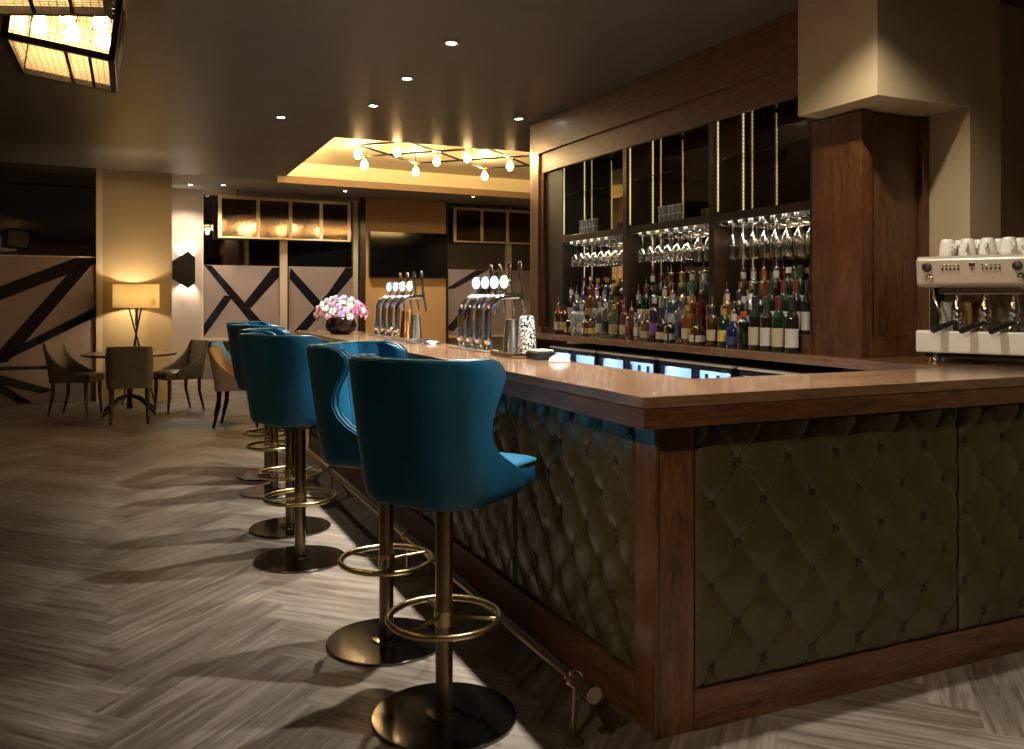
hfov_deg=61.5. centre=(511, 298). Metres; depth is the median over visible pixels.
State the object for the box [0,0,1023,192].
ceiling
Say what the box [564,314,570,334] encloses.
bottle
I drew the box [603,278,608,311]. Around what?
bottle
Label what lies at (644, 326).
bottle
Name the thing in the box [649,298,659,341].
bottle
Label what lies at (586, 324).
bottle
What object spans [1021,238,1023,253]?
coffee cup
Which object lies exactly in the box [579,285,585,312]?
bottle
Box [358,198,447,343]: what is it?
wall
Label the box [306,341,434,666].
bar stool
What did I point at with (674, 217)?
shot glass
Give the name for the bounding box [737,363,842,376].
cooler
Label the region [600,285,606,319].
bottle
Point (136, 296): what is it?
floor lamp
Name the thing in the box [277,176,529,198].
trim
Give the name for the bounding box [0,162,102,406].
wall panel
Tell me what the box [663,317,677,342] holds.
bottle
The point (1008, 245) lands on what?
coffee cup
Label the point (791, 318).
wine bottle
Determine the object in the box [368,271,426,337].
tap tower
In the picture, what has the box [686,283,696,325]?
bottle
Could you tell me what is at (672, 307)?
bottle
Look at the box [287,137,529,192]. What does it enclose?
ceiling recess
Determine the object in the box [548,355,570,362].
bowl
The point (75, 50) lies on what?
cage pendant
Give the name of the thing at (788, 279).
bottle
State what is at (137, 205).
column
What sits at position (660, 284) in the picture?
bottle
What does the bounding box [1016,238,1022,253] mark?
coffee cup
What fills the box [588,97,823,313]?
mirror
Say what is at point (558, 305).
bottle
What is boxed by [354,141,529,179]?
light fixture
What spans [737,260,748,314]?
bottle
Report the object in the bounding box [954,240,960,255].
coffee cup
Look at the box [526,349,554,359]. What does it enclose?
caddy
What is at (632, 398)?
countertop
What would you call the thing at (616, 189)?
glass shelf
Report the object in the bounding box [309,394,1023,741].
bar counter
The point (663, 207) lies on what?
shot glass
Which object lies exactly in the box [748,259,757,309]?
bottle
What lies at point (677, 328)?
bottle
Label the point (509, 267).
tap
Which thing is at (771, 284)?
wine bottle
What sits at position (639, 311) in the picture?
bottle
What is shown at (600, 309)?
bottle
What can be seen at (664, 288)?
bottle
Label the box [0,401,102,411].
baseboard
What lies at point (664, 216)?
shot glass
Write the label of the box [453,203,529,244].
screen
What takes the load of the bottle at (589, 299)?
on the shelving at (717, 131)
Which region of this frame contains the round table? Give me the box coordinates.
[80,350,176,416]
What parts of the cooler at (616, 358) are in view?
door, rail, door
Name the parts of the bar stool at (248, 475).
plate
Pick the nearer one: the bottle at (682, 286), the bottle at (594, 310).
the bottle at (682, 286)
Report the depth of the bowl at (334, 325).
7.02 m
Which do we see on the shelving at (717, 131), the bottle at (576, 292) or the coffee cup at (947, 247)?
the bottle at (576, 292)
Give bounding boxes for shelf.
[562,228,622,242]
[567,182,622,197]
[628,215,708,234]
[635,162,708,182]
[715,200,809,222]
[722,138,809,161]
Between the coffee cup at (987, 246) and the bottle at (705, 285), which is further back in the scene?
the bottle at (705, 285)
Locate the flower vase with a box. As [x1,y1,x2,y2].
[313,295,367,333]
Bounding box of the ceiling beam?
[798,0,1000,118]
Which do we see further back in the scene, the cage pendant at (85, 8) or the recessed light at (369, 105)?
the recessed light at (369, 105)
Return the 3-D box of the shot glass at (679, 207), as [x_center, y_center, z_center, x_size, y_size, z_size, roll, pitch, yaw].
[1.128,-0.611,5.780,0.050,0.056,0.050,0,0,-24]
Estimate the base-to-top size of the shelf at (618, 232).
0.050 m
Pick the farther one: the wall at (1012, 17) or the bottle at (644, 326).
the bottle at (644, 326)
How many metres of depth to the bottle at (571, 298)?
7.17 m
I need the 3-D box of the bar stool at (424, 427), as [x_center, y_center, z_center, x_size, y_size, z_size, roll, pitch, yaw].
[-0.224,0.786,2.860,0.522,1.208,0.571,0,0,30]
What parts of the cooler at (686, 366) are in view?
door, rail, door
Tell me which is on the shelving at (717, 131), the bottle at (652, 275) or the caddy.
the bottle at (652, 275)
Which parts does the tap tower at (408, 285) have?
plate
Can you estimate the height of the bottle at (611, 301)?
0.309 m
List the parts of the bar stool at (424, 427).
seat plate, plate, seat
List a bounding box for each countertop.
[296,330,1023,429]
[535,332,1023,371]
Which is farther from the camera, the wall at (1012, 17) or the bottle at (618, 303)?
the bottle at (618, 303)
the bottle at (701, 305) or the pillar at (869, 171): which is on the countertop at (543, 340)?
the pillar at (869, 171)
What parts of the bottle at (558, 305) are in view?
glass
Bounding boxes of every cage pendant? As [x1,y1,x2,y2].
[0,0,111,16]
[0,0,126,92]
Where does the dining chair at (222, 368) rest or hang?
on the floor
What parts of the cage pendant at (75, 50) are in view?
bulb, bulb, bulb, bulb, bulb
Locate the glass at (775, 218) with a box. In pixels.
[770,218,780,253]
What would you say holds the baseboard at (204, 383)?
attached to the wall at (186, 203)
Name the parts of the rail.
post, post, post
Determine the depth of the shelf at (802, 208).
4.95 m
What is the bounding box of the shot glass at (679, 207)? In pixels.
[676,204,682,211]
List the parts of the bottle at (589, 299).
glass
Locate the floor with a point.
(136, 611)
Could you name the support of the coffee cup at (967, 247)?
on the coffee machine
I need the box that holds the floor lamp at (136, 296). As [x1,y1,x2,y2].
[112,284,159,405]
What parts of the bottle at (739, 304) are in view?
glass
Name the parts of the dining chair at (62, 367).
leg, leg, leg, seat, leg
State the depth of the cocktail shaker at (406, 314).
6.01 m
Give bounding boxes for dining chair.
[42,342,104,416]
[105,346,152,425]
[153,339,208,412]
[207,345,257,427]
[209,341,231,415]
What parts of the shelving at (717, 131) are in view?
post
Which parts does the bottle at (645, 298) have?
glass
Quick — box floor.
[0,386,1023,748]
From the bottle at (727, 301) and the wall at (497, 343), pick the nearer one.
the bottle at (727, 301)
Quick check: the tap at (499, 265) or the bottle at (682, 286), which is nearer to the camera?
the tap at (499, 265)
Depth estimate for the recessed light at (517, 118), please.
7.41 m
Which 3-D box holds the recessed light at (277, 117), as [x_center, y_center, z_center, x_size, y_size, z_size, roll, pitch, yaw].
[-1.974,-1.550,7.348,0.100,0.009,0.100,0,0,-24]
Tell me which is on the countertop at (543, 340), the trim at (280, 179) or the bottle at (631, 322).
the bottle at (631, 322)
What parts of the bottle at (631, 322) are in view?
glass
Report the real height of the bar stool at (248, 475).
1.208 m
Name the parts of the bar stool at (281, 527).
plate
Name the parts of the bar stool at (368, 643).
plate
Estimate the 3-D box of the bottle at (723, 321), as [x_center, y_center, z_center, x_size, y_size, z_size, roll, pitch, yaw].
[1.270,0.135,5.163,0.072,0.309,0.072,0,0,-18]
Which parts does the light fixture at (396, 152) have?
bulb, bulb, bulb, bulb, bulb, bulb, bulb, bulb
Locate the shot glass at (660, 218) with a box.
[658,215,662,221]
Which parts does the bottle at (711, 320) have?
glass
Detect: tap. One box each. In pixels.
[399,273,404,309]
[406,273,411,309]
[413,272,419,310]
[420,271,426,310]
[488,264,496,313]
[498,263,505,313]
[507,263,515,314]
[517,262,525,314]
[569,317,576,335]
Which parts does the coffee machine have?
steam knob, panel, portafilter handle, portafilter handle, under frame, panel, spout, portafilter handle, spout, steam knob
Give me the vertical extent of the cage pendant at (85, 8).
0.566 m
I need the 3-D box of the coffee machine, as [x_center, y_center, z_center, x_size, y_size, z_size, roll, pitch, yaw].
[2.329,0.048,3.772,0.988,0.485,0.465,0,0,40]
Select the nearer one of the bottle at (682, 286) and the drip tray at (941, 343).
the drip tray at (941, 343)
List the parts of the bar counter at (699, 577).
leather panel, leather panel, leather panel, leather panel, corner post, leather panel, leather panel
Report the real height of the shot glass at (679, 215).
0.056 m
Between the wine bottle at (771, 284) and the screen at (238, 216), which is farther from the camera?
the screen at (238, 216)
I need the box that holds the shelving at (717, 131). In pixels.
[530,9,823,352]
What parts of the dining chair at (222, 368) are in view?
leg, leg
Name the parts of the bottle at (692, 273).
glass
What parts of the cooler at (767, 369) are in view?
door, rail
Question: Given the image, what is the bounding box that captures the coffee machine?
[916,254,1023,361]
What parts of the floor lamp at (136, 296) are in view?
leg, leg, lamp shade, leg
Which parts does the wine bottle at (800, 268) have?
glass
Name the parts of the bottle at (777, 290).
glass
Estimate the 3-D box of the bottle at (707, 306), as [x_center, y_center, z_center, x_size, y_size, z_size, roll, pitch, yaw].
[1.274,0.090,5.444,0.069,0.218,0.069,0,0,-28]
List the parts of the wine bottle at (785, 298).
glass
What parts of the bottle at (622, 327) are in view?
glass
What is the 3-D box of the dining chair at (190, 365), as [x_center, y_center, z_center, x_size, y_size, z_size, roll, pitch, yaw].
[-4.146,0.957,10.754,0.490,0.873,0.563,0,0,44]
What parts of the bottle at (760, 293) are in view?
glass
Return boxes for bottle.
[554,297,560,333]
[560,304,568,333]
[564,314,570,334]
[567,280,574,313]
[571,298,577,334]
[572,286,578,311]
[577,304,585,335]
[579,277,585,306]
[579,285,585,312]
[581,315,592,335]
[585,280,593,322]
[587,277,594,296]
[589,308,599,336]
[593,283,600,323]
[594,278,601,308]
[596,296,604,332]
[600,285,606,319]
[602,293,608,337]
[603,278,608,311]
[607,285,615,324]
[609,276,617,301]
[609,305,618,337]
[614,297,621,324]
[618,273,622,302]
[619,296,628,338]
[626,301,637,339]
[633,309,644,340]
[634,284,640,326]
[640,309,648,340]
[641,277,649,321]
[648,266,656,295]
[649,286,658,309]
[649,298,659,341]
[656,310,667,342]
[657,265,665,310]
[660,279,667,321]
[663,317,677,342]
[666,264,675,309]
[667,283,677,324]
[674,301,683,343]
[676,264,686,309]
[677,276,687,321]
[681,305,692,344]
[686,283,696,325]
[687,263,696,301]
[689,318,704,344]
[696,282,706,329]
[699,262,708,304]
[706,296,717,346]
[706,304,708,317]
[717,296,729,346]
[721,281,732,322]
[726,301,736,347]
[735,281,744,321]
[736,311,747,348]
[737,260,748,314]
[744,281,752,319]
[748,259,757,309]
[748,297,760,349]
[757,291,763,313]
[758,258,767,299]
[760,297,772,350]
[767,281,775,313]
[771,296,784,351]
[772,258,780,296]
[780,281,788,315]
[784,267,792,296]
[785,296,798,352]
[792,280,801,334]
[797,265,804,296]
[801,280,809,334]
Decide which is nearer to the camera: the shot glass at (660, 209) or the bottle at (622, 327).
the shot glass at (660, 209)
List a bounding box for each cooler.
[550,343,634,364]
[598,348,702,373]
[658,355,784,378]
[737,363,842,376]
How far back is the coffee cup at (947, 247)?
3.94 m
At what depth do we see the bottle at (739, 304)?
5.19 m
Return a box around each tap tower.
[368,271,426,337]
[449,262,525,352]
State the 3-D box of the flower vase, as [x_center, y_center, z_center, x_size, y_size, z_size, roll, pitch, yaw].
[-1.415,0.128,7.117,0.446,0.322,0.445,0,0,-24]
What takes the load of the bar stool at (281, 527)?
on the floor
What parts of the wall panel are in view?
frame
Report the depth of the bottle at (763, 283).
5.15 m
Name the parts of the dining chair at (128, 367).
leg, leg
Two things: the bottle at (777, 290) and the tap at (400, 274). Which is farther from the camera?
the tap at (400, 274)
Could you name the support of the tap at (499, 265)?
on the tap tower at (492, 282)
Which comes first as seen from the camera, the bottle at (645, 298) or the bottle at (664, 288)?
the bottle at (664, 288)
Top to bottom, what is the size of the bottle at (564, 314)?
0.248 m
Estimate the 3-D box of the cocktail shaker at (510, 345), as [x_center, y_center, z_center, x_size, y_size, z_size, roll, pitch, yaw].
[-0.003,0.190,4.394,0.089,0.170,0.089,0,0,-24]
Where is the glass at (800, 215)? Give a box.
[793,215,803,254]
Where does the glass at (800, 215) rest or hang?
hanging from the shelving at (717, 131)
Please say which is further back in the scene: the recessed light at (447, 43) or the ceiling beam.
the recessed light at (447, 43)
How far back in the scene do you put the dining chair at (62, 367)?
10.18 m
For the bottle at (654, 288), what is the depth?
6.02 m
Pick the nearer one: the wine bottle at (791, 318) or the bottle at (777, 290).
the wine bottle at (791, 318)
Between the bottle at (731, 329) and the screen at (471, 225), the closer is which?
the bottle at (731, 329)
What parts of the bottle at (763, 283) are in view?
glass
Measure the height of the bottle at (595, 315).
0.339 m
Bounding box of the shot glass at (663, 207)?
[662,206,667,213]
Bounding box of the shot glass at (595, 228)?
[592,226,597,231]
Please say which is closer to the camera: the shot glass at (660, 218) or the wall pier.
the wall pier
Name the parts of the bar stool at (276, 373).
seat plate, plate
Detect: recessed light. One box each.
[275,116,286,118]
[367,104,378,107]
[400,77,413,80]
[443,41,459,45]
[513,117,523,120]
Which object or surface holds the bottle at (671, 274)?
on the shelving at (717, 131)
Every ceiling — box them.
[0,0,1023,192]
[172,173,529,208]
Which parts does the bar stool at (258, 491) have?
plate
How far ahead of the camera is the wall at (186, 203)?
13.55 m
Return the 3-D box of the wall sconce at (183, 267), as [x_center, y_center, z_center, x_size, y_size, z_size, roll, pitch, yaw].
[-5.131,-0.455,13.463,0.340,0.580,0.142,0,0,-28]
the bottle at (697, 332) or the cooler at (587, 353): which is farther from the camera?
the cooler at (587, 353)
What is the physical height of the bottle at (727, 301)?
0.309 m
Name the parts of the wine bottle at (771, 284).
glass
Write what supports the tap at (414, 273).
on the tap tower at (408, 285)
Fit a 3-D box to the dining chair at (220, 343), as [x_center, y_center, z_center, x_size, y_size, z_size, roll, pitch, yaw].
[-3.324,0.957,10.406,0.563,0.873,0.490,0,0,-4]
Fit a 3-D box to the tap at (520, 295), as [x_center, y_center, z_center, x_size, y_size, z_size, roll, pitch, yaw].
[0.055,-0.059,4.807,0.055,0.301,0.033,0,0,-24]
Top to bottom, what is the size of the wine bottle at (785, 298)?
0.303 m
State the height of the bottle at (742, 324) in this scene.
0.218 m
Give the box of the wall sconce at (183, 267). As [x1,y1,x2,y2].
[172,251,194,287]
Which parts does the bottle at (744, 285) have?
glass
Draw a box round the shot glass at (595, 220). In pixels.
[592,218,597,225]
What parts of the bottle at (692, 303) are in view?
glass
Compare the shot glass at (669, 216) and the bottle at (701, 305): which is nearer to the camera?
the bottle at (701, 305)
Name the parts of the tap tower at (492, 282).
plate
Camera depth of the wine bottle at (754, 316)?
4.86 m
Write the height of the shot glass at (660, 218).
0.056 m
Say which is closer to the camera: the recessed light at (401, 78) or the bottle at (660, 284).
the recessed light at (401, 78)
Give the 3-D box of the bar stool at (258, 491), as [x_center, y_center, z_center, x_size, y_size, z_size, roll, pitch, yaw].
[-1.712,0.786,6.199,0.571,1.208,0.522,0,0,-44]
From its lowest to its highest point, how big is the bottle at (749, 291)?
0.309 m
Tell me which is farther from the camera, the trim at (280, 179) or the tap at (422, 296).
the trim at (280, 179)
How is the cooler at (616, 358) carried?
on the floor
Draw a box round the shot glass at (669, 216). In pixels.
[667,214,671,220]
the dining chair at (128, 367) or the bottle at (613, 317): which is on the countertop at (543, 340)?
the bottle at (613, 317)
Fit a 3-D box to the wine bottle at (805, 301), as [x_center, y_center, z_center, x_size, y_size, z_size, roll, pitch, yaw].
[1.606,0.048,4.666,0.074,0.303,0.074,0,0,-24]
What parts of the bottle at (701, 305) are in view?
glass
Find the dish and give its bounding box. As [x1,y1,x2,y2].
[423,340,440,343]
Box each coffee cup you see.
[938,239,955,255]
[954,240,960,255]
[958,238,976,255]
[974,239,980,254]
[978,238,996,254]
[995,239,1001,254]
[999,237,1018,254]
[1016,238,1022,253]
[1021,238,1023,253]
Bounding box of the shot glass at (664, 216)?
[662,214,666,221]
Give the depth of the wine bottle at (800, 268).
4.88 m
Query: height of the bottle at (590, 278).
0.293 m
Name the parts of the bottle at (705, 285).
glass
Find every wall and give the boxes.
[172,188,230,381]
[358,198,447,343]
[448,337,503,349]
[1001,4,1023,238]
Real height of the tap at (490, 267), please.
0.301 m
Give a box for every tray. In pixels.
[391,337,429,341]
[490,350,525,357]
[916,329,1023,355]
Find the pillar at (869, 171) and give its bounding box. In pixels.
[802,110,928,357]
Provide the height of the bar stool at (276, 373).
1.208 m
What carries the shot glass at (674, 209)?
in the shelving at (717, 131)
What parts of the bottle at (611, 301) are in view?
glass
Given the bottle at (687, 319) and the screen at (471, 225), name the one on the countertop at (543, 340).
the bottle at (687, 319)
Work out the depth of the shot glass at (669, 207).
5.86 m
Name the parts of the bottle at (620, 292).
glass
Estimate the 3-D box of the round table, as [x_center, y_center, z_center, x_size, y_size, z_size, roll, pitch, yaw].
[-4.651,1.021,10.463,1.080,0.732,1.080,0,0,-24]
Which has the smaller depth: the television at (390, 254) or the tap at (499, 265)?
the tap at (499, 265)
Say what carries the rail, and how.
on the floor
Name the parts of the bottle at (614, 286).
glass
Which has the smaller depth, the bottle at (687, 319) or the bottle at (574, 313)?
the bottle at (687, 319)
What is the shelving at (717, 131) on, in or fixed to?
on the countertop at (543, 340)
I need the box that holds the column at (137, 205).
[103,169,171,405]
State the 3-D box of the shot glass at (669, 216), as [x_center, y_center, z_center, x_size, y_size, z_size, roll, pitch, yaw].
[1.083,-0.554,5.881,0.050,0.056,0.050,0,0,-24]
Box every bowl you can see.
[325,317,356,333]
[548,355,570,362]
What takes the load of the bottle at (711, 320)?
on the countertop at (543, 340)
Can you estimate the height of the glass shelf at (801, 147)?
0.008 m
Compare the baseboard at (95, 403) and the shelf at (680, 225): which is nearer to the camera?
the shelf at (680, 225)
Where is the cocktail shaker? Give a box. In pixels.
[517,316,535,353]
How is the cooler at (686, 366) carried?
on the floor
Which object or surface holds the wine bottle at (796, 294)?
on the shelving at (717, 131)
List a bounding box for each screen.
[218,190,350,241]
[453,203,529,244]
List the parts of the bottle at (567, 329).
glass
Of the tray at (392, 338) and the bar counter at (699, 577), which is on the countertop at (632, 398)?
the tray at (392, 338)
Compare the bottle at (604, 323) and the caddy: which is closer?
the caddy
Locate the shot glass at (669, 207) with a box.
[667,205,671,213]
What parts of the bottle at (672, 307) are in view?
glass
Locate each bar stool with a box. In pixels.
[226,321,284,480]
[228,324,307,499]
[238,328,330,538]
[238,333,344,573]
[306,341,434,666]
[348,353,536,748]
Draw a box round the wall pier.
[925,107,1000,328]
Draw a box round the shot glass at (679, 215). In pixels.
[676,212,682,219]
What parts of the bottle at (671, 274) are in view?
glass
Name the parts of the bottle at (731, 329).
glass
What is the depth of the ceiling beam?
4.16 m
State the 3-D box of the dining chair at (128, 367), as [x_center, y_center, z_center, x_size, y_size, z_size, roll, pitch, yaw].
[-4.303,0.957,9.675,0.490,0.873,0.563,0,0,-24]
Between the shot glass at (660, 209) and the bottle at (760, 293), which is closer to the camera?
the bottle at (760, 293)
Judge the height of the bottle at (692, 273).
0.354 m
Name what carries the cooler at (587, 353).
on the floor
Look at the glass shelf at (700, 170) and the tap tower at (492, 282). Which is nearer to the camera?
the tap tower at (492, 282)
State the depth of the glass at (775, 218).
4.92 m
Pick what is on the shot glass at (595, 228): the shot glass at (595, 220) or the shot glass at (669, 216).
the shot glass at (595, 220)
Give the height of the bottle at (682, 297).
0.354 m
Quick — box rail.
[282,431,614,746]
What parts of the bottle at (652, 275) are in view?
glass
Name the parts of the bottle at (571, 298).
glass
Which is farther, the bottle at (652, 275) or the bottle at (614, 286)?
the bottle at (614, 286)
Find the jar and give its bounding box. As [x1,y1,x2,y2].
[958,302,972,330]
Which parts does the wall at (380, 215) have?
edge trim, edge trim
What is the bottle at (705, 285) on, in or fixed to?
on the shelving at (717, 131)
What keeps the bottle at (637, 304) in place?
on the shelving at (717, 131)
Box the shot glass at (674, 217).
[671,213,676,219]
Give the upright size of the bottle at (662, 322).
0.218 m
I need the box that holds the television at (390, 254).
[368,231,447,278]
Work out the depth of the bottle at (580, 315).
6.76 m
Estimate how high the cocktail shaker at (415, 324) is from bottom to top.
0.170 m
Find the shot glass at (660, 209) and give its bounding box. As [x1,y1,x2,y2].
[658,207,662,214]
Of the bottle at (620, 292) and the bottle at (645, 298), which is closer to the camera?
the bottle at (645, 298)
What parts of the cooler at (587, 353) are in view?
door, rail, door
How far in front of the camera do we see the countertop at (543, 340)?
4.49 m
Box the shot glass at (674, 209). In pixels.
[671,204,676,212]
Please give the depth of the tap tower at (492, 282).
4.89 m
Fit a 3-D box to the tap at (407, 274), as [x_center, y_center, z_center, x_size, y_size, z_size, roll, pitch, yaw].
[-0.810,-0.059,6.763,0.055,0.301,0.033,0,0,-24]
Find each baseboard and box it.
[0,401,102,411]
[172,380,213,387]
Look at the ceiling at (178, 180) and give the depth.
13.92 m
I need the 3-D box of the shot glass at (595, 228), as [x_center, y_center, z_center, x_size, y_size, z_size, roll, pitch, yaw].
[0.662,-0.554,6.832,0.050,0.056,0.050,0,0,-24]
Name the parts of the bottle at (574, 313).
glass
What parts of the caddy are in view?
lid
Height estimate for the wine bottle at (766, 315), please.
0.303 m
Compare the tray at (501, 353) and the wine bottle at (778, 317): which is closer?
the tray at (501, 353)
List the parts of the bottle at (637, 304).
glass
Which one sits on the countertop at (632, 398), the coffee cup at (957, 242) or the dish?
the dish
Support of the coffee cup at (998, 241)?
on the coffee machine
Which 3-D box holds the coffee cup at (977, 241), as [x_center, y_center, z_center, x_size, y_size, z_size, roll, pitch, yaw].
[2.148,-0.235,3.966,0.094,0.079,0.075,0,0,-21]
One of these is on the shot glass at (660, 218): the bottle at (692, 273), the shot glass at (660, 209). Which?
the shot glass at (660, 209)
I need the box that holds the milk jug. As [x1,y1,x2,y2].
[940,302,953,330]

